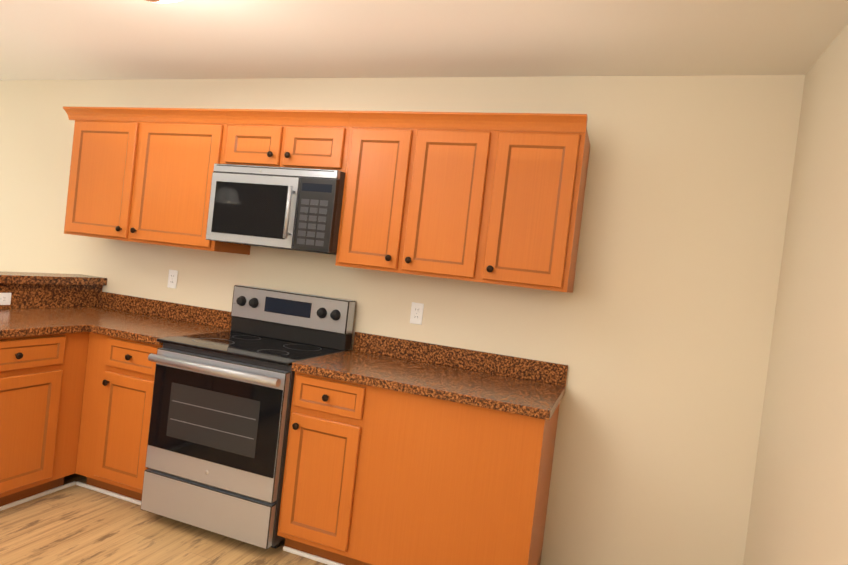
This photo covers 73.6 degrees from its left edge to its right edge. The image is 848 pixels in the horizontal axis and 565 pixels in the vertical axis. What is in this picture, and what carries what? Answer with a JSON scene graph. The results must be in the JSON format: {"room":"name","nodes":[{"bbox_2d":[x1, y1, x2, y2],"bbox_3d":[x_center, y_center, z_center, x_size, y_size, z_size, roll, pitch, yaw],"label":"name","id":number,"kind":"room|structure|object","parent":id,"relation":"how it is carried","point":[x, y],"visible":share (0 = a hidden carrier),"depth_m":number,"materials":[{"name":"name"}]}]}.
{"room":"kitchen","nodes":[
{"label":"kitchen","id":0,"kind":"room"},
{"bbox_2d":[0,471,326,564],"bbox_3d":[-2.689,1.122,1.540,7.280,0.100,4.800,7,1,19],"label":"floor","id":1,"kind":"structure","parent":0,"point":[75,524],"depth_m":2.65,"materials":[{"name":"brown wood"}]},
{"bbox_2d":[0,481,75,510],"bbox_3d":[-2.213,1.098,2.357,0.015,0.020,1.692,7,1,19],"label":"baseboard","id":2,"kind":"structure","parent":1,"relation":"on","point":[50,491],"depth_m":2.93,"materials":[{"name":"white wood"}]},
{"bbox_2d":[0,332,89,489],"bbox_3d":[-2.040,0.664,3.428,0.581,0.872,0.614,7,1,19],"label":"base cabinet","id":3,"kind":"object","parent":1,"relation":"on","point":[42,379],"depth_m":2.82,"materials":[{"name":"brown wood"}]},
{"bbox_2d":[0,291,172,337],"bbox_3d":[-2.358,0.140,2.288,0.660,0.140,2.998,7,1,19],"label":"countertop","id":4,"kind":"structure","parent":3,"relation":"on","point":[20,322],"depth_m":3.03,"materials":[{"name":"stone"}]},
{"bbox_2d":[0,284,102,308],"bbox_3d":[-2.770,0.511,2.432,0.119,1.058,2.988,7,1,19],"label":"wall","id":5,"kind":"structure","parent":1,"relation":"on","point":[36,296],"depth_m":3.47,"materials":[{"name":"brown stone"}]},
{"bbox_2d":[0,293,10,304],"bbox_3d":[-2.382,0.093,3.189,0.008,0.070,0.115,7,1,19],"label":"electrical outlet","id":6,"kind":"object","parent":5,"relation":"attached to","point":[5,298],"visible":1,"depth_m":3.21,"materials":[{"name":"white plastic"}]},
{"bbox_2d":[0,271,106,284],"bbox_3d":[-2.739,-0.045,2.410,0.245,0.050,3.028,7,1,19],"label":"bar","id":7,"kind":"object","parent":5,"relation":"on","point":[39,278],"visible":1,"depth_m":3.45,"materials":[{"name":"stone"}]},
{"bbox_2d":[76,481,140,504],"bbox_3d":[-1.657,1.146,3.051,0.577,0.020,0.013,7,1,19],"label":"baseboard","id":8,"kind":"structure","parent":1,"relation":"on","point":[138,502],"depth_m":3.06,"materials":[{"name":"white wood"}]},
{"bbox_2d":[75,332,162,500],"bbox_3d":[-1.512,0.728,3.224,0.516,0.873,0.648,7,1,19],"label":"base cabinet","id":9,"kind":"object","parent":1,"relation":"on","point":[116,413],"visible":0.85,"depth_m":2.96,"materials":[{"name":"brown wood"}]},
{"bbox_2d":[88,303,231,345],"bbox_3d":[-1.435,0.225,3.211,0.477,0.140,0.642,7,1,19],"label":"countertop","id":10,"kind":"structure","parent":9,"relation":"on","point":[144,320],"depth_m":3.44,"materials":[{"name":"stone"}]},
{"bbox_2d":[141,285,355,548],"bbox_3d":[-0.911,0.644,2.961,0.760,1.189,0.686,7,1,19],"label":"range","id":11,"kind":"object","parent":1,"relation":"on","point":[218,431],"visible":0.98,"depth_m":2.72,"materials":[{"name":"silver metal"}]},
{"bbox_2d":[283,546,343,564],"bbox_3d":[-0.133,1.331,2.511,1.147,0.020,0.013,7,1,19],"label":"baseboard","id":12,"kind":"structure","parent":1,"relation":"on","point":[285,548],"depth_m":2.65,"materials":[{"name":"white wood"}]},
{"bbox_2d":[277,372,559,564],"bbox_3d":[-0.017,0.909,2.695,1.147,0.873,0.648,7,1,19],"label":"base cabinet","id":13,"kind":"object","parent":1,"relation":"on","point":[376,476],"visible":0.98,"depth_m":2.43,"materials":[{"name":"brown wood"}]},
{"bbox_2d":[291,332,567,419],"bbox_3d":[0.052,0.405,2.689,1.167,0.140,0.634,7,1,19],"label":"countertop","id":14,"kind":"structure","parent":13,"relation":"on","point":[520,386],"depth_m":2.72,"materials":[{"name":"stone"}]},
{"bbox_2d":[0,75,804,564],"bbox_3d":[-1.767,-0.099,3.729,7.280,2.440,0.100,7,1,19],"label":"wall","id":15,"kind":"structure","parent":0,"point":[654,331],"depth_m":2.73,"materials":[{"name":"beige paint"}]},
{"bbox_2d":[63,106,250,254],"bbox_3d":[-1.627,-0.620,3.438,1.190,0.770,0.368,7,1,19],"label":"upper cabinet","id":16,"kind":"object","parent":15,"relation":"attached to","point":[141,175],"visible":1,"depth_m":3.27,"materials":[{"name":"brown wood"}]},
{"bbox_2d":[167,270,177,288],"bbox_3d":[-1.604,-0.022,3.612,0.070,0.115,0.008,7,1,19],"label":"electrical outlet","id":17,"kind":"object","parent":15,"relation":"attached to","point":[172,278],"visible":1,"depth_m":3.61,"materials":[{"name":"white plastic"}]},
{"bbox_2d":[223,109,349,172],"bbox_3d":[-0.690,-0.745,3.111,0.753,0.297,0.368,7,1,19],"label":"upper cabinet","id":18,"kind":"object","parent":15,"relation":"attached to","point":[315,139],"visible":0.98,"depth_m":2.96,"materials":[{"name":"brown wood"}]},
{"bbox_2d":[206,163,344,254],"bbox_3d":[-0.743,-0.390,3.083,0.752,0.413,0.444,7,1,19],"label":"microwave","id":19,"kind":"object","parent":18,"relation":"attached to","point":[291,208],"visible":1,"depth_m":2.90,"materials":[{"name":"grey metal"}]},
{"bbox_2d":[410,302,423,324],"bbox_3d":[-0.040,0.167,3.059,0.070,0.115,0.008,7,1,19],"label":"electrical outlet","id":20,"kind":"object","parent":15,"relation":"attached to","point":[416,315],"visible":1,"depth_m":3.06,"materials":[{"name":"white plastic"}]},
{"bbox_2d":[335,111,589,292],"bbox_3d":[0.176,-0.402,2.800,1.152,0.770,0.368,7,1,19],"label":"upper cabinet","id":21,"kind":"object","parent":15,"relation":"attached to","point":[494,198],"visible":1,"depth_m":2.64,"materials":[{"name":"brown wood"}]},
{"bbox_2d":[0,0,847,79],"bbox_3d":[-2.403,-1.401,1.486,7.280,0.100,4.800,7,1,19],"label":"ceiling","id":22,"kind":"structure","parent":0,"point":[132,39],"depth_m":2.57,"materials":[{"name":"white paint"}]},
{"bbox_2d":[146,0,181,2],"bbox_3d":[-1.050,-1.142,2.155,0.350,0.137,0.350,7,1,19],"label":"ceiling light","id":23,"kind":"object","parent":22,"relation":"attached to","point":[163,1],"visible":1,"depth_m":2.21,"materials":[{"name":"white glass"}]},
{"bbox_2d":[743,24,847,564],"bbox_3d":[0.816,0.268,0.322,0.100,2.440,4.600,7,1,19],"label":"wall","id":24,"kind":"structure","parent":0,"point":[798,514],"depth_m":2.03,"materials":[{"name":"beige paint"}]}
]}

